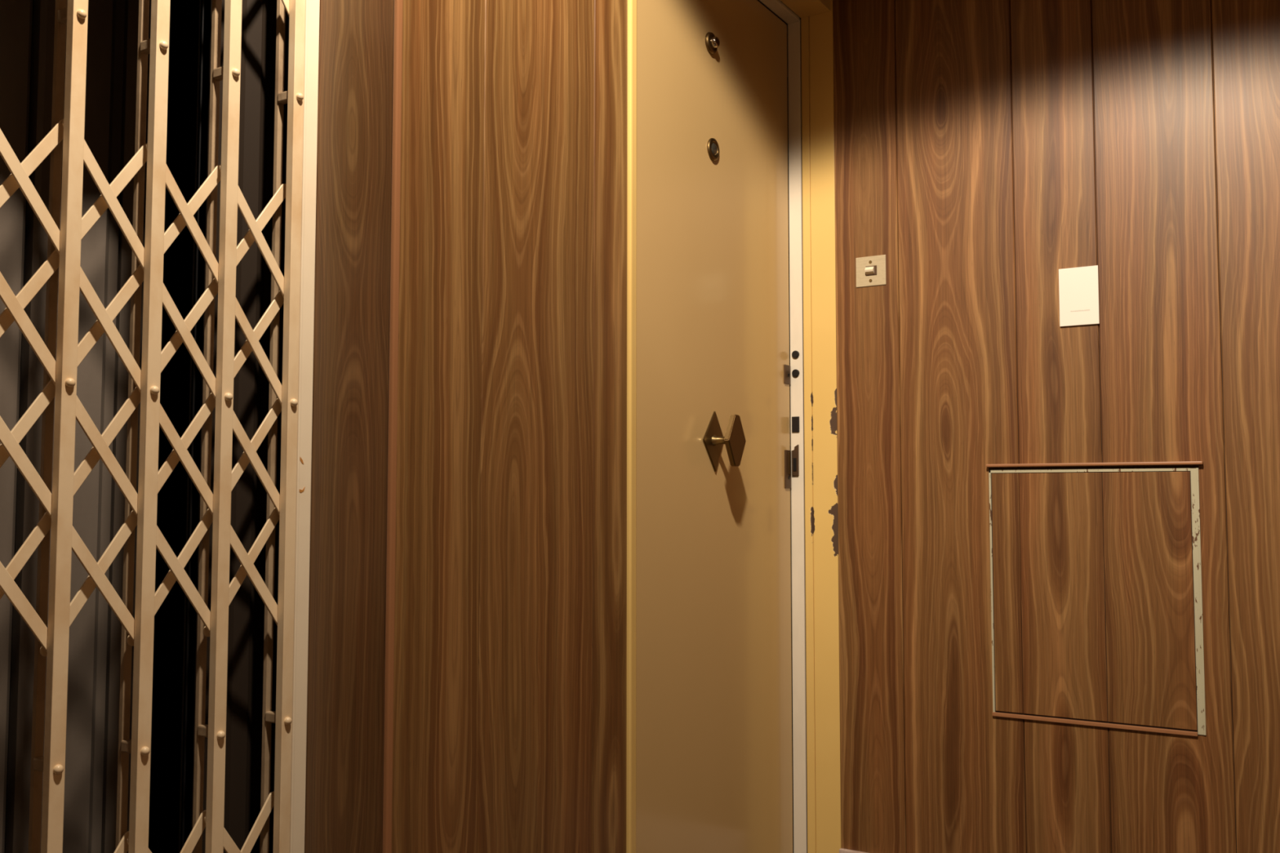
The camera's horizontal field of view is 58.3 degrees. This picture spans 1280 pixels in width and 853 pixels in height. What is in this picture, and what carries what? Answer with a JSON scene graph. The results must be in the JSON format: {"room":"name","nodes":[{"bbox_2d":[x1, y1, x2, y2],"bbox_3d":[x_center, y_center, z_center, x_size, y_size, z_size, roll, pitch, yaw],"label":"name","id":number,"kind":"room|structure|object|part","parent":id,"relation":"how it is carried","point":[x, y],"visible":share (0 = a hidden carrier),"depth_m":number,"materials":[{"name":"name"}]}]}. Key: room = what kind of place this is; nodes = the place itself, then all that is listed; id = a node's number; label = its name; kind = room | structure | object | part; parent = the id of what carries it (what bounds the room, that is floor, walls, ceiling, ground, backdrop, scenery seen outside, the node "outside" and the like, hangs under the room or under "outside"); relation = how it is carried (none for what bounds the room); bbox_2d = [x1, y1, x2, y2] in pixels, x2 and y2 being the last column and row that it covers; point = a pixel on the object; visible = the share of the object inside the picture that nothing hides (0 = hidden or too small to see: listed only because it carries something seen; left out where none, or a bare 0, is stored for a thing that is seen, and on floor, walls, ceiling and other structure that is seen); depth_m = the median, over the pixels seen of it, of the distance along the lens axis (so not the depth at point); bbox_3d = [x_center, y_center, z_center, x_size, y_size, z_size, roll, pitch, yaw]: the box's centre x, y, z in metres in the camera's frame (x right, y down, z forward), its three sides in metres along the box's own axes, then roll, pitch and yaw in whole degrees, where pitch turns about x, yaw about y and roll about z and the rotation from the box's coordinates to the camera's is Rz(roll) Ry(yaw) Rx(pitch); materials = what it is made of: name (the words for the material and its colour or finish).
{"room":"apartment hallway","nodes":[
{"label":"apartment hallway","id":0,"kind":"room"},
{"bbox_2d":[4,0,211,852],"bbox_3d":[-1.244,-0.517,1.777,1.350,3.000,2.300,-2,-4,32],"label":"wall","id":1,"kind":"structure","parent":0,"point":[175,383],"depth_m":2.92,"materials":[{"name":"black"}]},
{"bbox_2d":[304,0,394,852],"bbox_3d":[-0.372,0.045,1.451,0.159,1.840,0.004,-2,-4,32],"label":"wall reveal","id":2,"kind":"structure","parent":0,"point":[344,781],"depth_m":1.45,"materials":[{"name":"brown wood"}]},
{"bbox_2d":[151,824,793,852],"bbox_3d":[-0.238,0.992,1.032,4.250,0.100,4.150,-2,-4,32],"label":"floor","id":3,"kind":"structure","parent":0,"point":[168,849],"depth_m":2.85,"materials":[{"name":"stone"}]},
{"bbox_2d":[391,0,787,852],"bbox_3d":[0.053,-0.484,2.304,0.300,3.000,1.837,-2,-4,32],"label":"wall","id":4,"kind":"structure","parent":0,"point":[510,673],"depth_m":1.61,"materials":[{"name":"brown wood"}]},
{"bbox_2d":[382,0,403,852],"bbox_3d":[-0.304,-0.536,1.445,0.007,3.000,0.010,-2,-4,32],"label":"trim","id":5,"kind":"structure","parent":4,"relation":"attached to","point":[397,27],"depth_m":1.41,"materials":[{"name":"brown wood"}]},
{"bbox_2d":[626,0,840,852],"bbox_3d":[0.200,-0.005,2.282,0.082,2.041,0.930,-2,-4,32],"label":"door frame","id":6,"kind":"structure","parent":4,"relation":"attached to","point":[820,435],"depth_m":2.61,"materials":[{"name":"paint"}]},
{"bbox_2d":[635,0,792,852],"bbox_3d":[0.129,0.018,2.300,0.097,1.986,0.844,-2,-4,32],"label":"door","id":7,"kind":"structure","parent":6,"relation":"in","point":[714,763],"depth_m":2.34,"materials":[{"name":"beige paint"}]},
{"bbox_3d":[0.164,0.028,2.327,0.044,0.026,0.026,-2,-4,32],"label":"knob stem","id":8,"kind":"part","parent":7,"relation":"part of","materials":[{"name":"gold metal"}]},
{"bbox_3d":[0.192,0.028,2.321,0.012,0.104,0.076,-2,-4,32],"label":"knob","id":9,"kind":"part","parent":7,"relation":"part of","materials":[{"name":"gold metal"}]},
{"bbox_3d":[0.340,-0.120,2.655,0.004,0.044,0.031,-2,-4,32],"label":"lock plate","id":10,"kind":"part","parent":7,"relation":"part of","materials":[{"name":"brown"}]},
{"bbox_3d":[0.340,0.098,2.641,0.004,0.088,0.031,-2,-4,32],"label":"lock plate","id":11,"kind":"part","parent":7,"relation":"part of","materials":[{"name":"brown"}]},
{"bbox_2d":[759,0,807,852],"bbox_3d":[0.153,-0.003,2.311,0.037,2.040,0.930,-2,-4,32],"label":"door frame","id":12,"kind":"structure","parent":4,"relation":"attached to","point":[780,8],"depth_m":2.65,"materials":[{"name":"white paint"}]},
{"bbox_3d":[0.359,0.077,2.651,0.016,0.071,0.008,-2,-4,32],"label":"strike plate","id":13,"kind":"part","parent":12,"relation":"part of","materials":[{"name":"brown"}]},
{"bbox_2d":[832,0,1279,852],"bbox_3d":[1.490,-0.487,2.237,2.188,3.000,0.436,-2,-4,32],"label":"wall","id":14,"kind":"structure","parent":0,"point":[988,149],"depth_m":2.38,"materials":[{"name":"brown wood"}]},
{"bbox_2d":[839,848,866,852],"bbox_3d":[1.367,0.949,1.963,2.178,0.100,0.011,-2,-4,32],"label":"baseboard","id":15,"kind":"structure","parent":14,"relation":"attached to","point":[841,850],"depth_m":2.52,"materials":[{"name":"wood"}]},
{"bbox_2d":[855,254,886,287],"bbox_3d":[0.515,-0.349,2.570,0.070,0.067,0.014,-2,-4,32],"label":"light switch","id":16,"kind":"object","parent":14,"relation":"attached to","point":[870,270],"visible":1,"depth_m":2.57,"materials":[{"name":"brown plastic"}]},
{"bbox_2d":[1058,265,1099,326],"bbox_3d":[0.893,-0.265,2.335,0.076,0.119,0.005,-2,-4,32],"label":"card","id":17,"kind":"object","parent":14,"relation":"attached to","point":[1078,287],"visible":1,"depth_m":2.33,"materials":[{"name":"white paper"}]},
{"bbox_2d":[986,461,1206,736],"bbox_3d":[0.902,0.334,2.289,0.411,0.522,0.011,-2,-4,32],"label":"access hatch","id":18,"kind":"object","parent":14,"relation":"attached to","point":[1097,620],"visible":1,"depth_m":2.29,"materials":[{"name":"brown wood"}]},
{"bbox_3d":[-1.206,-0.608,0.275,0.300,3.000,1.380,-2,-4,32],"label":"wall","id":19,"kind":"structure","parent":0,"visible":0},
{"bbox_2d":[0,0,319,852],"bbox_3d":[-0.644,0.028,1.159,0.054,1.839,0.778,-2,-4,32],"label":"gate","id":20,"kind":"object","parent":19,"relation":"attached to","point":[295,290],"visible":1,"depth_m":1.32,"materials":[{"name":"beige metal"}]},
{"bbox_3d":[-0.445,0.048,1.478,0.040,1.838,0.025,-2,-4,32],"label":"gate post","id":21,"kind":"part","parent":20,"relation":"part of","materials":[{"name":"beige metal"}]},
{"bbox_3d":[-0.593,-1.472,1.221,0.200,1.160,0.783,-2,-4,32],"label":"wall","id":22,"kind":"structure","parent":0,"visible":0},
{"bbox_2d":[0,0,288,852],"bbox_3d":[-0.810,-0.068,1.327,0.329,2.050,0.880,-2,-4,32],"label":"door","id":23,"kind":"structure","parent":22,"relation":"in","point":[93,693],"depth_m":1.54,"materials":[{"name":"grey metal"}]},
{"bbox_3d":[-0.994,-0.071,1.280,0.030,2.050,0.606,-2,-4,32],"label":"door panel","id":24,"kind":"part","parent":23,"relation":"part of","materials":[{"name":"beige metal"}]},
{"bbox_3d":[-0.793,-0.051,1.600,0.034,2.050,0.130,-2,-4,32],"label":"door panel","id":25,"kind":"part","parent":23,"relation":"part of","materials":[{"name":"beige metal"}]},
{"bbox_3d":[-0.754,-0.046,1.689,0.042,2.050,0.046,-2,-4,32],"label":"door panel","id":26,"kind":"part","parent":23,"relation":"part of","materials":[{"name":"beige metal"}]},
{"bbox_3d":[-0.501,-0.054,1.546,0.035,2.050,0.182,-2,-4,32],"label":"door panel","id":27,"kind":"part","parent":23,"relation":"part of","materials":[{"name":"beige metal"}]},
{"bbox_3d":[-0.236,-2.103,1.219,4.250,0.100,4.150,-2,-4,32],"label":"ceiling","id":28,"kind":"structure","parent":0,"visible":0},
{"bbox_2d":[178,0,201,852],"bbox_3d":[-0.580,-0.532,1.512,0.003,3.000,0.002,-2,-4,32],"label":"cable","id":29,"kind":"object","parent":28,"relation":"hanging from","point":[200,1],"visible":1,"depth_m":1.48,"materials":[{"name":"grey metal"}]},
{"bbox_2d":[182,0,204,848],"bbox_3d":[-0.579,-0.532,1.521,0.003,3.000,0.002,-2,-4,32],"label":"cable","id":30,"kind":"object","parent":28,"relation":"hanging from","point":[202,15],"visible":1,"depth_m":1.49,"materials":[{"name":"grey metal"}]}
]}

